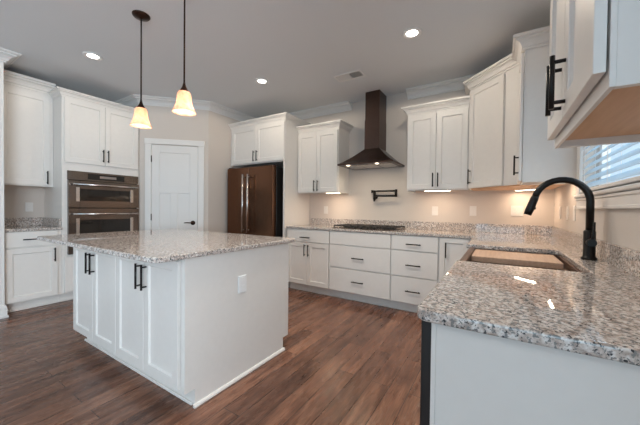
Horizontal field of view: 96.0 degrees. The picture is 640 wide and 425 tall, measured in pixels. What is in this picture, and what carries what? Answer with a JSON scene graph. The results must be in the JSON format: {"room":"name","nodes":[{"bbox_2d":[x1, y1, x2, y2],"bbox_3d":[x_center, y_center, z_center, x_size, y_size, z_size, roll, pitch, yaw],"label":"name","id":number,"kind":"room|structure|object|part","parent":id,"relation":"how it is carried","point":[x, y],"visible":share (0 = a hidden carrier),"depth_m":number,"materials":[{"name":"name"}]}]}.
{"room":"kitchen","nodes":[
{"label":"kitchen","id":0,"kind":"room"},
{"bbox_2d":[0,62,4,305],"bbox_3d":[-4.683,-0.271,1.508,0.830,2.745,4.000,1,1,32],"label":"wall","id":1,"kind":"structure","parent":0,"point":[2,246],"depth_m":2.97,"materials":[{"name":"white paint"}]},
{"bbox_2d":[0,305,8,318],"bbox_3d":[-4.205,1.041,1.587,0.104,0.130,3.424,1,1,32],"label":"baseboard","id":2,"kind":"structure","parent":1,"relation":"attached to","point":[3,309],"depth_m":2.98,"materials":[{"name":"white paint"}]},
{"bbox_2d":[0,47,21,69],"bbox_3d":[-4.383,-1.591,1.728,0.820,0.105,3.510,1,1,32],"label":"trim","id":3,"kind":"structure","parent":1,"relation":"attached to","point":[8,57],"depth_m":2.96,"materials":[{"name":"white paint"}]},
{"bbox_2d":[4,185,44,217],"bbox_3d":[-3.565,-0.295,3.969,0.120,2.745,1.360,1,1,32],"label":"wall","id":4,"kind":"structure","parent":0,"point":[15,196],"depth_m":3.61,"materials":[{"name":"beige paint"}]},
{"bbox_2d":[25,202,32,211],"bbox_3d":[-3.690,-0.070,3.654,0.007,0.116,0.072,1,1,32],"label":"wall outlet","id":5,"kind":"object","parent":4,"relation":"attached to","point":[28,205],"visible":1,"depth_m":3.65,"materials":[{"name":"white plastic"}]},
{"bbox_2d":[4,70,55,187],"bbox_3d":[-3.555,-0.947,3.446,0.423,1.260,0.486,1,1,32],"label":"upper cabinet","id":6,"kind":"object","parent":4,"relation":"attached to","point":[28,106],"visible":0.9,"depth_m":3.38,"materials":[{"name":"white paint"}]},
{"bbox_3d":[-3.409,-1.511,3.350,0.093,0.125,0.486,1,1,32],"label":"crown molding","id":7,"kind":"part","parent":6,"relation":"part of","materials":[{"name":"white paint"}]},
{"bbox_2d":[133,105,240,232],"bbox_3d":[-2.036,-0.288,4.645,2.172,2.745,0.733,0,1,-22],"label":"wall","id":8,"kind":"structure","parent":0,"point":[212,128],"depth_m":4.38,"materials":[{"name":"beige paint"}]},
{"bbox_2d":[144,138,204,230],"bbox_3d":[-2.148,0.007,4.253,0.817,2.164,0.093,0,1,-13],"label":"door","id":9,"kind":"structure","parent":8,"relation":"in","point":[174,175],"depth_m":4.27,"materials":[{"name":"white paint"}]},
{"bbox_2d":[115,94,351,120],"bbox_3d":[-1.377,-1.602,4.687,3.664,0.105,1.162,1,1,-3],"label":"trim","id":10,"kind":"structure","parent":8,"relation":"attached to","point":[133,100],"depth_m":4.33,"materials":[{"name":"white paint"}]},
{"bbox_2d":[0,287,421,424],"bbox_3d":[-1.609,1.182,0.484,9.200,0.060,9.100,1,1,32],"label":"floor","id":11,"kind":"structure","parent":0,"point":[343,361],"depth_m":1.98,"materials":[{"name":"brown wood"}]},
{"bbox_2d":[4,230,61,312],"bbox_3d":[-3.466,0.645,3.403,0.659,0.884,0.486,1,1,32],"label":"base cabinet","id":12,"kind":"object","parent":11,"relation":"on","point":[33,267],"visible":0.81,"depth_m":3.24,"materials":[{"name":"white paint"}]},
{"bbox_3d":[-3.229,0.296,3.236,0.019,0.164,0.431,1,1,32],"label":"drawer","id":13,"kind":"part","parent":12,"relation":"part of","materials":[{"name":"white paint"}]},
{"bbox_3d":[-3.233,0.684,3.242,0.019,0.581,0.431,1,1,32],"label":"door","id":14,"kind":"part","parent":12,"relation":"part of","materials":[{"name":"white paint"}]},
{"bbox_2d":[4,217,61,231],"bbox_3d":[-3.477,0.136,3.404,0.638,0.132,0.484,1,1,32],"label":"countertop","id":15,"kind":"structure","parent":12,"relation":"on","point":[31,223],"depth_m":3.51,"materials":[{"name":"grey stone"}]},
{"bbox_2d":[45,86,138,301],"bbox_3d":[-3.113,-0.199,3.941,0.660,2.563,0.924,1,1,32],"label":"oven tower","id":16,"kind":"object","parent":11,"relation":"on","point":[93,134],"visible":0.54,"depth_m":3.63,"materials":[{"name":"white paint"}]},
{"bbox_3d":[-2.866,0.751,3.831,0.019,0.433,0.830,1,1,32],"label":"drawer","id":17,"kind":"part","parent":16,"relation":"part of","materials":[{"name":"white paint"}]},
{"bbox_3d":[-2.956,-0.999,3.630,0.019,0.771,0.418,1,1,32],"label":"door","id":18,"kind":"part","parent":16,"relation":"part of","materials":[{"name":"white paint"}]},
{"bbox_3d":[-2.963,-1.438,3.837,0.340,0.078,0.924,1,1,32],"label":"crown molding","id":19,"kind":"part","parent":16,"relation":"part of","materials":[{"name":"white paint"}]},
{"bbox_2d":[67,170,138,254],"bbox_3d":[-3.056,-0.005,3.961,0.661,1.027,0.804,1,1,32],"label":"wall oven","id":20,"kind":"object","parent":16,"relation":"in","point":[96,202],"visible":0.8,"depth_m":3.75,"materials":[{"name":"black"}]},
{"bbox_3d":[-2.991,0.225,3.560,0.003,0.305,0.035,1,1,32],"label":"window trim","id":21,"kind":"part","parent":20,"relation":"part of","materials":[{"name":"beige metal"}]},
{"bbox_3d":[-2.986,-0.225,3.553,0.003,0.175,0.035,1,1,32],"label":"window trim","id":22,"kind":"part","parent":20,"relation":"part of","materials":[{"name":"beige metal"}]},
{"bbox_3d":[-2.848,-0.459,3.828,0.020,0.112,0.804,1,1,32],"label":"control panel","id":23,"kind":"part","parent":20,"relation":"part of","materials":[{"name":"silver metal"}]},
{"bbox_3d":[-2.846,0.227,3.832,0.042,0.564,0.800,1,1,32],"label":"door","id":24,"kind":"part","parent":20,"relation":"part of","materials":[{"name":"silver metal"}]},
{"bbox_3d":[-2.841,-0.230,3.825,0.042,0.334,0.800,1,1,32],"label":"door","id":25,"kind":"part","parent":20,"relation":"part of","materials":[{"name":"silver metal"}]},
{"bbox_3d":[-2.801,0.016,3.802,0.059,0.023,0.740,1,1,32],"label":"handle","id":26,"kind":"part","parent":20,"relation":"part of","materials":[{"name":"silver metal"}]},
{"bbox_3d":[-2.797,-0.349,3.796,0.059,0.023,0.740,1,1,32],"label":"handle","id":27,"kind":"part","parent":20,"relation":"part of","materials":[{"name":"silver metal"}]},
{"bbox_3d":[-2.834,-0.459,3.830,0.002,0.072,0.420,1,1,32],"label":"touch glass","id":28,"kind":"part","parent":20,"relation":"part of","materials":[{"name":"black glass"}]},
{"bbox_3d":[-2.735,-1.001,3.984,0.019,0.771,0.408,1,1,32],"label":"door","id":29,"kind":"part","parent":16,"relation":"part of","materials":[{"name":"white paint"}]},
{"bbox_2d":[73,243,288,408],"bbox_3d":[-1.180,0.686,2.413,1.557,0.884,1.002,1,1,32],"label":"kitchen island","id":30,"kind":"object","parent":11,"relation":"on","point":[195,327],"visible":0.93,"depth_m":1.91,"materials":[{"name":"white paint"}]},
{"bbox_3d":[-1.915,0.622,2.335,0.374,0.736,0.019,1,1,32],"label":"door","id":31,"kind":"part","parent":30,"relation":"part of","materials":[{"name":"white paint"}]},
{"bbox_3d":[-1.797,0.388,2.227,0.013,0.160,0.037,1,1,32],"label":"handle","id":32,"kind":"part","parent":30,"relation":"part of","materials":[{"name":"black metal"}]},
{"bbox_3d":[-1.737,0.390,2.190,0.013,0.160,0.037,1,1,32],"label":"handle","id":33,"kind":"part","parent":30,"relation":"part of","materials":[{"name":"black metal"}]},
{"bbox_3d":[-1.595,0.629,2.135,0.374,0.736,0.019,1,1,32],"label":"door","id":34,"kind":"part","parent":30,"relation":"part of","materials":[{"name":"white paint"}]},
{"bbox_3d":[-1.276,0.636,1.936,0.370,0.736,0.019,1,1,32],"label":"door","id":35,"kind":"part","parent":30,"relation":"part of","materials":[{"name":"white paint"}]},
{"bbox_3d":[-1.159,0.402,1.829,0.013,0.160,0.037,1,1,32],"label":"handle","id":36,"kind":"part","parent":30,"relation":"part of","materials":[{"name":"black metal"}]},
{"bbox_3d":[-1.099,0.403,1.791,0.013,0.160,0.037,1,1,32],"label":"handle","id":37,"kind":"part","parent":30,"relation":"part of","materials":[{"name":"black metal"}]},
{"bbox_3d":[-0.959,0.642,1.738,0.370,0.736,0.019,1,1,32],"label":"door","id":38,"kind":"part","parent":30,"relation":"part of","materials":[{"name":"white paint"}]},
{"bbox_2d":[37,229,294,262],"bbox_3d":[-1.296,0.226,2.453,1.832,0.030,1.215,1,1,32],"label":"island countertop","id":39,"kind":"structure","parent":30,"relation":"on","point":[157,245],"depth_m":2.10,"materials":[{"name":"stone"}]},
{"bbox_3d":[-0.526,0.699,2.040,0.020,0.884,0.943,1,1,32],"label":"panel","id":40,"kind":"part","parent":30,"relation":"part of","materials":[{"name":"white paint"}]},
{"bbox_3d":[-0.516,1.131,2.037,0.016,0.019,0.835,1,1,32],"label":"shoe molding","id":41,"kind":"part","parent":30,"relation":"part of","materials":[{"name":"white paint"}]},
{"bbox_2d":[238,275,246,293],"bbox_3d":[-0.536,0.494,1.990,0.009,0.119,0.072,1,1,32],"label":"outlet","id":42,"kind":"object","parent":30,"relation":"attached to","point":[242,279],"depth_m":1.98,"materials":[{"name":"white plastic"}]},
{"bbox_2d":[227,164,282,236],"bbox_3d":[-0.906,0.197,4.641,0.955,1.800,0.850,1,1,32],"label":"refrigerator","id":43,"kind":"object","parent":11,"relation":"on","point":[254,194],"visible":0.52,"depth_m":4.27,"materials":[{"name":"brown metal"}]},
{"bbox_3d":[-1.263,-0.130,4.512,0.474,1.120,0.078,1,1,32],"label":"door","id":44,"kind":"part","parent":43,"relation":"part of","materials":[{"name":"brown metal"}]},
{"bbox_3d":[-1.148,-0.136,4.341,0.031,0.870,0.090,1,1,32],"label":"handle","id":45,"kind":"part","parent":43,"relation":"part of","materials":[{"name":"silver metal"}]},
{"bbox_3d":[-1.060,-0.134,4.286,0.031,0.870,0.090,1,1,32],"label":"handle","id":46,"kind":"part","parent":43,"relation":"part of","materials":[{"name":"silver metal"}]},
{"bbox_3d":[-0.856,-0.122,4.258,0.474,1.120,0.078,1,1,32],"label":"door","id":47,"kind":"part","parent":43,"relation":"part of","materials":[{"name":"brown metal"}]},
{"bbox_2d":[228,112,310,286],"bbox_3d":[-0.811,-0.164,4.684,1.193,2.523,0.708,1,1,32],"label":"refrigerator surround","id":48,"kind":"object","parent":11,"relation":"on","point":[272,139],"visible":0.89,"depth_m":4.33,"materials":[{"name":"white paint"}]},
{"bbox_3d":[-1.203,-1.050,4.559,0.531,0.556,0.019,1,1,32],"label":"door","id":49,"kind":"part","parent":48,"relation":"part of","materials":[{"name":"white paint"}]},
{"bbox_3d":[-0.797,-1.386,4.665,1.193,0.078,0.708,1,1,32],"label":"crown molding","id":50,"kind":"part","parent":48,"relation":"part of","materials":[{"name":"white paint"}]},
{"bbox_3d":[-0.743,-1.041,4.272,0.545,0.556,0.019,1,1,32],"label":"door","id":51,"kind":"part","parent":48,"relation":"part of","materials":[{"name":"white paint"}]},
{"bbox_3d":[-0.355,0.181,4.437,0.030,1.850,0.648,1,1,32],"label":"panel","id":52,"kind":"part","parent":48,"relation":"part of","materials":[{"name":"white paint"}]},
{"bbox_2d":[287,228,331,295],"bbox_3d":[-0.027,0.671,4.220,0.708,0.884,0.659,1,1,32],"label":"base cabinet","id":53,"kind":"object","parent":11,"relation":"on","point":[309,255],"visible":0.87,"depth_m":3.95,"materials":[{"name":"white paint"}]},
{"bbox_3d":[-0.326,0.705,4.072,0.344,0.581,0.019,1,1,32],"label":"door","id":54,"kind":"part","parent":53,"relation":"part of","materials":[{"name":"white paint"}]},
{"bbox_3d":[-0.171,0.322,3.973,0.698,0.168,0.019,1,1,32],"label":"drawer","id":55,"kind":"part","parent":53,"relation":"part of","materials":[{"name":"white paint"}]},
{"bbox_3d":[-0.030,0.711,3.888,0.344,0.581,0.019,1,1,32],"label":"door","id":56,"kind":"part","parent":53,"relation":"part of","materials":[{"name":"white paint"}]},
{"bbox_2d":[329,231,392,307],"bbox_3d":[0.624,0.685,3.813,0.829,0.884,0.659,1,1,32],"label":"base cabinet","id":57,"kind":"object","parent":11,"relation":"on","point":[360,263],"visible":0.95,"depth_m":3.55,"materials":[{"name":"white paint"}]},
{"bbox_3d":[0.472,0.866,3.575,0.813,0.291,0.019,1,1,32],"label":"drawer","id":58,"kind":"part","parent":57,"relation":"part of","materials":[{"name":"white paint"}]},
{"bbox_3d":[0.475,0.568,3.571,0.813,0.282,0.019,1,1,32],"label":"drawer","id":59,"kind":"part","parent":57,"relation":"part of","materials":[{"name":"white paint"}]},
{"bbox_3d":[0.478,0.333,3.567,0.813,0.164,0.019,1,1,32],"label":"drawer","id":60,"kind":"part","parent":57,"relation":"part of","materials":[{"name":"white paint"}]},
{"bbox_2d":[391,234,438,312],"bbox_3d":[1.196,0.697,3.457,0.518,0.884,0.659,1,1,32],"label":"base cabinet","id":61,"kind":"object","parent":11,"relation":"on","point":[415,259],"visible":0.83,"depth_m":3.21,"materials":[{"name":"white paint"}]},
{"bbox_3d":[1.043,0.878,3.219,0.502,0.291,0.019,1,1,32],"label":"drawer","id":62,"kind":"part","parent":61,"relation":"part of","materials":[{"name":"white paint"}]},
{"bbox_3d":[1.047,0.580,3.214,0.502,0.282,0.019,1,1,32],"label":"drawer","id":63,"kind":"part","parent":61,"relation":"part of","materials":[{"name":"white paint"}]},
{"bbox_3d":[1.049,0.345,3.211,0.502,0.164,0.019,1,1,32],"label":"drawer","id":64,"kind":"part","parent":61,"relation":"part of","materials":[{"name":"white paint"}]},
{"bbox_2d":[420,320,430,424],"bbox_3d":[0.692,0.734,0.898,0.608,0.875,0.598,1,1,32],"label":"dishwasher","id":65,"kind":"object","parent":11,"relation":"on","point":[425,326],"visible":0.06,"depth_m":0.80,"materials":[{"name":"black metal"}]},
{"bbox_2d":[439,237,470,280],"bbox_3d":[1.582,0.705,3.215,0.393,0.884,0.659,1,1,32],"label":"base cabinet","id":66,"kind":"object","parent":11,"relation":"on","point":[451,250],"visible":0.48,"depth_m":3.02,"materials":[{"name":"white paint"}]},
{"bbox_2d":[430,323,639,424],"bbox_3d":[0.563,0.732,0.607,0.634,0.884,0.028,1,1,32],"label":"end panel","id":67,"kind":"object","parent":11,"relation":"on","point":[477,378],"visible":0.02,"depth_m":0.66,"materials":[{"name":"white paint"}]},
{"bbox_3d":[0.295,0.727,0.765,0.012,0.884,0.004,1,1,32],"label":"edge trim","id":68,"kind":"part","parent":67,"relation":"part of","materials":[{"name":"white paint"}]},
{"bbox_3d":[1.164,0.724,1.628,0.697,0.884,1.135,1,1,32],"label":"base cabinet","id":69,"kind":"object","parent":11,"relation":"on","visible":0},
{"bbox_2d":[286,218,639,365],"bbox_3d":[0.340,0.192,2.545,3.085,0.132,3.124,1,1,32],"label":"countertop","id":70,"kind":"structure","parent":69,"relation":"on","point":[594,311],"depth_m":0.92,"materials":[{"name":"grey stone"}]},
{"bbox_2d":[332,224,405,230],"bbox_3d":[0.648,0.192,3.820,0.830,0.040,0.516,1,1,32],"label":"gas cooktop","id":71,"kind":"object","parent":70,"relation":"in","point":[343,226],"visible":1,"depth_m":3.68,"materials":[{"name":"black metal"}]},
{"bbox_2d":[459,247,581,271],"bbox_3d":[1.153,0.394,1.706,0.538,0.251,0.844,1,1,32],"label":"sink","id":72,"kind":"object","parent":70,"relation":"in","point":[568,266],"visible":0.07,"depth_m":1.78,"materials":[{"name":"brown"}]},
{"bbox_2d":[471,249,563,269],"bbox_3d":[1.254,0.296,1.871,0.456,0.036,0.365,1,1,32],"label":"cutting board","id":73,"kind":"object","parent":72,"relation":"on","point":[487,256],"visible":1,"depth_m":1.77,"materials":[{"name":"brown wood"}]},
{"bbox_2d":[524,177,597,260],"bbox_3d":[1.345,0.026,1.617,0.328,0.454,0.100,1,1,32],"label":"kitchen faucet","id":74,"kind":"object","parent":70,"relation":"on","point":[589,234],"visible":1,"depth_m":1.56,"materials":[{"name":"black metal"}]},
{"bbox_3d":[1.363,-0.049,1.624,0.275,0.304,0.035,1,1,32],"label":"spout","id":75,"kind":"part","parent":74,"relation":"part of","materials":[{"name":"black metal"}]},
{"bbox_3d":[1.436,0.106,1.516,0.015,0.112,0.025,1,1,2],"label":"lever","id":76,"kind":"part","parent":74,"relation":"part of","materials":[{"name":"black metal"}]},
{"bbox_2d":[0,0,550,117],"bbox_3d":[-1.577,-1.633,0.441,9.200,0.080,9.100,1,1,32],"label":"ceiling","id":77,"kind":"structure","parent":0,"point":[299,46],"depth_m":2.76,"materials":[{"name":"paint"}]},
{"bbox_2d":[82,52,102,60],"bbox_3d":[-2.379,-1.636,3.019,0.172,0.008,0.171,1,1,32],"label":"recessed light","id":78,"kind":"object","parent":77,"relation":"in","point":[90,55],"visible":1,"depth_m":3.02,"materials":[{"name":"white plastic"}]},
{"bbox_2d":[130,10,151,128],"bbox_3d":[-1.474,-1.166,2.373,0.160,0.909,0.160,1,1,32],"label":"pendant light","id":79,"kind":"object","parent":77,"relation":"hanging from","point":[140,119],"visible":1,"depth_m":2.36,"materials":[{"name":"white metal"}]},
{"bbox_3d":[-1.473,-1.252,2.372,0.012,0.681,0.011,0,1,-13],"label":"stem","id":80,"kind":"part","parent":79,"relation":"part of","materials":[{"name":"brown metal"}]},
{"bbox_3d":[-1.478,-0.786,2.379,0.160,0.150,0.160,1,1,32],"label":"lamp shade","id":81,"kind":"part","parent":79,"relation":"part of","materials":[{"name":"white glass"}]},
{"bbox_2d":[172,0,195,115],"bbox_3d":[-0.969,-1.163,2.058,0.160,0.895,0.160,1,1,32],"label":"pendant light","id":82,"kind":"object","parent":77,"relation":"hanging from","point":[183,106],"visible":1,"depth_m":2.05,"materials":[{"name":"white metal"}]},
{"bbox_3d":[-0.968,-1.248,2.057,0.012,0.667,0.011,0,1,-13],"label":"stem","id":83,"kind":"part","parent":82,"relation":"part of","materials":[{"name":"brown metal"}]},
{"bbox_3d":[-0.973,-0.790,2.063,0.160,0.150,0.160,1,1,32],"label":"lamp shade","id":84,"kind":"part","parent":82,"relation":"part of","materials":[{"name":"white glass"}]},
{"bbox_2d":[255,78,268,83],"bbox_3d":[-0.719,-1.626,3.570,0.172,0.008,0.171,1,1,32],"label":"recessed light","id":85,"kind":"object","parent":77,"relation":"in","point":[257,80],"visible":1,"depth_m":3.57,"materials":[{"name":"white plastic"}]},
{"bbox_2d":[333,69,365,82],"bbox_3d":[0.350,-1.611,3.406,0.350,0.008,0.180,1,1,32],"label":"ceiling vent","id":86,"kind":"object","parent":77,"relation":"in","point":[355,74],"visible":1,"depth_m":3.40,"materials":[{"name":"white plastic"}]},
{"bbox_2d":[402,27,421,38],"bbox_3d":[0.818,-1.593,2.563,0.172,0.008,0.171,1,1,32],"label":"recessed light","id":87,"kind":"object","parent":77,"relation":"in","point":[412,32],"visible":1,"depth_m":2.56,"materials":[{"name":"white plastic"}]},
{"bbox_2d":[303,89,554,225],"bbox_3d":[0.717,-0.251,4.219,4.518,2.745,0.120,1,1,32],"label":"wall","id":88,"kind":"structure","parent":0,"point":[493,206],"depth_m":3.90,"materials":[{"name":"beige paint"}]},
{"bbox_2d":[296,119,353,193],"bbox_3d":[0.062,-0.787,4.317,0.767,1.000,0.397,1,1,32],"label":"upper cabinet","id":89,"kind":"object","parent":88,"relation":"attached to","point":[322,146],"visible":1,"depth_m":4.18,"materials":[{"name":"white paint"}]},
{"bbox_3d":[-0.189,-0.738,4.305,0.331,0.869,0.019,1,1,32],"label":"door","id":90,"kind":"part","parent":89,"relation":"part of","materials":[{"name":"white paint"}]},
{"bbox_3d":[0.068,-1.242,4.310,0.767,0.090,0.397,1,1,32],"label":"crown molding","id":91,"kind":"part","parent":89,"relation":"part of","materials":[{"name":"white paint"}]},
{"bbox_3d":[0.100,-0.732,4.125,0.341,0.869,0.019,1,1,32],"label":"door","id":92,"kind":"part","parent":89,"relation":"part of","materials":[{"name":"white paint"}]},
{"bbox_2d":[324,206,327,213],"bbox_3d":[0.092,-0.040,4.535,0.072,0.116,0.007,1,1,32],"label":"wall outlet","id":93,"kind":"object","parent":88,"relation":"attached to","point":[325,207],"visible":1,"depth_m":4.53,"materials":[{"name":"white plastic"}]},
{"bbox_2d":[337,89,404,169],"bbox_3d":[0.692,-1.116,3.862,0.760,1.002,0.500,1,1,32],"label":"range hood","id":94,"kind":"object","parent":88,"relation":"attached to","point":[374,155],"visible":1,"depth_m":3.82,"materials":[{"name":"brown metal"}]},
{"bbox_2d":[371,189,396,200],"bbox_3d":[0.885,-0.233,3.974,0.376,0.161,0.118,1,1,32],"label":"pot filler","id":95,"kind":"object","parent":88,"relation":"attached to","point":[375,196],"visible":1,"depth_m":3.95,"materials":[{"name":"black metal"}]},
{"bbox_3d":[0.879,-0.263,3.950,0.360,0.100,0.069,1,1,32],"label":"folding arm","id":96,"kind":"part","parent":95,"relation":"part of","materials":[{"name":"black metal"}]},
{"bbox_2d":[432,206,437,215],"bbox_3d":[1.467,-0.020,3.677,0.072,0.116,0.007,1,1,32],"label":"wall outlet","id":97,"kind":"object","parent":88,"relation":"attached to","point":[434,208],"visible":1,"depth_m":3.67,"materials":[{"name":"white plastic"}]},
{"bbox_2d":[401,95,470,191],"bbox_3d":[1.400,-0.767,3.482,0.744,1.015,0.397,1,1,32],"label":"upper cabinet","id":98,"kind":"object","parent":88,"relation":"attached to","point":[438,131],"visible":0.94,"depth_m":3.32,"materials":[{"name":"white paint"}]},
{"bbox_3d":[1.210,-0.717,3.432,0.323,0.884,0.019,1,1,32],"label":"door","id":99,"kind":"part","parent":98,"relation":"part of","materials":[{"name":"white paint"}]},
{"bbox_3d":[1.405,-1.229,3.475,0.744,0.090,0.397,1,1,32],"label":"crown molding","id":100,"kind":"part","parent":98,"relation":"part of","materials":[{"name":"white paint"}]},
{"bbox_3d":[1.490,-0.711,3.257,0.328,0.884,0.019,1,1,32],"label":"door","id":101,"kind":"part","parent":98,"relation":"part of","materials":[{"name":"white paint"}]},
{"bbox_2d":[406,74,475,99],"bbox_3d":[1.807,-1.546,3.393,1.558,0.105,0.110,1,1,32],"label":"trim","id":102,"kind":"structure","parent":88,"relation":"attached to","point":[456,84],"depth_m":3.60,"materials":[{"name":"white paint"}]},
{"bbox_2d":[469,206,475,215],"bbox_3d":[1.832,-0.018,3.449,0.072,0.116,0.008,1,1,32],"label":"wall switch","id":103,"kind":"object","parent":88,"relation":"attached to","point":[472,208],"visible":1,"depth_m":3.45,"materials":[{"name":"white plastic"}]},
{"bbox_2d":[311,218,639,278],"bbox_3d":[0.340,0.177,2.544,3.085,0.102,3.124,1,1,32],"label":"backsplash","id":104,"kind":"structure","parent":88,"relation":"attached to","point":[626,259],"depth_m":3.13,"materials":[{"name":"stone"}]},
{"bbox_2d":[463,53,564,190],"bbox_3d":[1.904,-0.839,2.912,0.856,1.178,0.829,1,1,32],"label":"upper cabinet","id":105,"kind":"object","parent":88,"relation":"attached to","point":[493,92],"visible":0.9,"depth_m":2.84,"materials":[{"name":"white paint"}]},
{"bbox_3d":[1.615,-0.387,3.123,0.037,0.160,0.013,0,1,-13],"label":"handle","id":106,"kind":"part","parent":105,"relation":"part of","materials":[{"name":"black metal"}]},
{"bbox_3d":[1.688,-0.789,2.943,0.019,1.054,0.439,0,1,-13],"label":"door","id":107,"kind":"part","parent":105,"relation":"part of","materials":[{"name":"white paint"}]},
{"bbox_3d":[1.690,-1.383,3.004,0.240,0.098,0.945,1,1,2],"label":"crown molding","id":108,"kind":"part","parent":105,"relation":"part of","materials":[{"name":"white paint"}]},
{"bbox_2d":[514,188,535,190],"bbox_3d":[2.172,-0.240,3.027,0.036,0.015,0.260,0,1,-13],"label":"light bar","id":109,"kind":"object","parent":105,"relation":"attached to","point":[532,188],"visible":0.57,"depth_m":3.05,"materials":[{"name":"white plastic"}]},
{"bbox_2d":[511,206,522,215],"bbox_3d":[2.202,-0.016,3.218,0.116,0.116,0.007,1,1,32],"label":"wall outlet","id":110,"kind":"object","parent":88,"relation":"attached to","point":[515,210],"visible":1,"depth_m":3.22,"materials":[{"name":"white plastic"}]},
{"bbox_2d":[513,207,520,214],"bbox_3d":[2.200,-0.016,3.216,0.080,0.084,0.002,1,1,32],"label":"socket","id":111,"kind":"object","parent":110,"relation":"attached to","point":[516,210],"depth_m":3.22,"materials":[{"name":"white plastic"}]},
{"bbox_2d":[554,145,639,250],"bbox_3d":[1.402,-0.198,1.186,0.140,2.745,4.300,1,1,32],"label":"wall","id":112,"kind":"structure","parent":0,"point":[621,227],"depth_m":1.68,"materials":[{"name":"beige paint"}]},
{"bbox_2d":[512,26,576,184],"bbox_3d":[1.790,-0.813,2.320,0.420,1.150,0.399,1,1,32],"label":"upper cabinet","id":113,"kind":"object","parent":112,"relation":"attached to","point":[538,160],"visible":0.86,"depth_m":2.24,"materials":[{"name":"white paint"}]},
{"bbox_3d":[1.601,-0.385,2.353,0.037,0.160,0.013,1,1,32],"label":"handle","id":114,"kind":"part","parent":113,"relation":"part of","materials":[{"name":"black metal"}]},
{"bbox_3d":[1.688,-0.761,2.428,0.019,1.014,0.314,1,1,32],"label":"door","id":115,"kind":"part","parent":113,"relation":"part of","materials":[{"name":"white paint"}]},
{"bbox_3d":[1.796,-1.335,2.312,0.420,0.105,0.399,1,1,32],"label":"crown molding","id":116,"kind":"part","parent":113,"relation":"part of","materials":[{"name":"white paint"}]},
{"bbox_2d":[566,206,568,219],"bbox_3d":[2.089,0.004,2.433,0.008,0.116,0.072,1,1,32],"label":"wall switch","id":117,"kind":"object","parent":112,"relation":"attached to","point":[567,207],"visible":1,"depth_m":2.42,"materials":[{"name":"white plastic"}]},
{"bbox_2d":[573,206,575,220],"bbox_3d":[1.949,0.006,2.208,0.007,0.116,0.072,1,1,32],"label":"wall outlet","id":118,"kind":"object","parent":112,"relation":"attached to","point":[574,209],"visible":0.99,"depth_m":2.19,"materials":[{"name":"white plastic"}]},
{"bbox_2d":[545,0,639,148],"bbox_3d":[0.826,-0.856,0.750,0.394,1.235,0.802,1,1,32],"label":"upper cabinet","id":119,"kind":"object","parent":112,"relation":"attached to","point":[593,69],"visible":1,"depth_m":0.71,"materials":[{"name":"white paint"}]},
{"bbox_3d":[0.705,-0.369,0.869,0.037,0.150,0.013,1,1,32],"label":"handle","id":120,"kind":"part","parent":119,"relation":"part of","materials":[{"name":"black metal"}]},
{"bbox_3d":[0.670,-0.369,0.813,0.037,0.150,0.013,1,1,32],"label":"handle","id":121,"kind":"part","parent":119,"relation":"part of","materials":[{"name":"black metal"}]},
{"bbox_3d":[0.800,-0.801,0.955,0.019,1.056,0.314,1,1,32],"label":"door","id":122,"kind":"part","parent":119,"relation":"part of","materials":[{"name":"white paint"}]},
{"bbox_3d":[0.630,-0.799,0.684,0.019,1.056,0.317,1,1,32],"label":"door","id":123,"kind":"part","parent":119,"relation":"part of","materials":[{"name":"white paint"}]},
{"bbox_2d":[574,144,639,208],"bbox_3d":[1.564,-0.608,1.471,0.162,1.180,1.410,1,1,32],"label":"window","id":124,"kind":"structure","parent":112,"relation":"in","point":[626,196],"depth_m":1.49,"materials":[{"name":"white paint"}]},
{"bbox_3d":[1.514,-0.644,1.502,0.022,1.108,1.410,1,1,32],"label":"casing","id":125,"kind":"part","parent":124,"relation":"part of","materials":[{"name":"white paint"}]},
{"bbox_3d":[1.614,-0.613,1.440,0.045,0.988,1.220,1,1,32],"label":"sash","id":126,"kind":"part","parent":124,"relation":"part of","materials":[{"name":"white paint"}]},
{"bbox_3d":[1.528,-0.069,1.497,0.092,0.102,1.396,1,1,32],"label":"sill","id":127,"kind":"part","parent":124,"relation":"part of","materials":[{"name":"white paint"}]},
{"bbox_2d":[580,142,639,192],"bbox_3d":[1.533,-0.615,1.490,0.060,0.965,1.196,1,1,32],"label":"window blind","id":128,"kind":"object","parent":124,"relation":"attached to","point":[636,179],"visible":0.27,"depth_m":1.49,"materials":[{"name":"white plastic"}]},
{"bbox_3d":[1.527,-0.142,1.497,0.052,0.020,1.196,1,1,32],"label":"rail","id":129,"kind":"part","parent":128,"relation":"part of","materials":[{"name":"white paint"}]}
]}

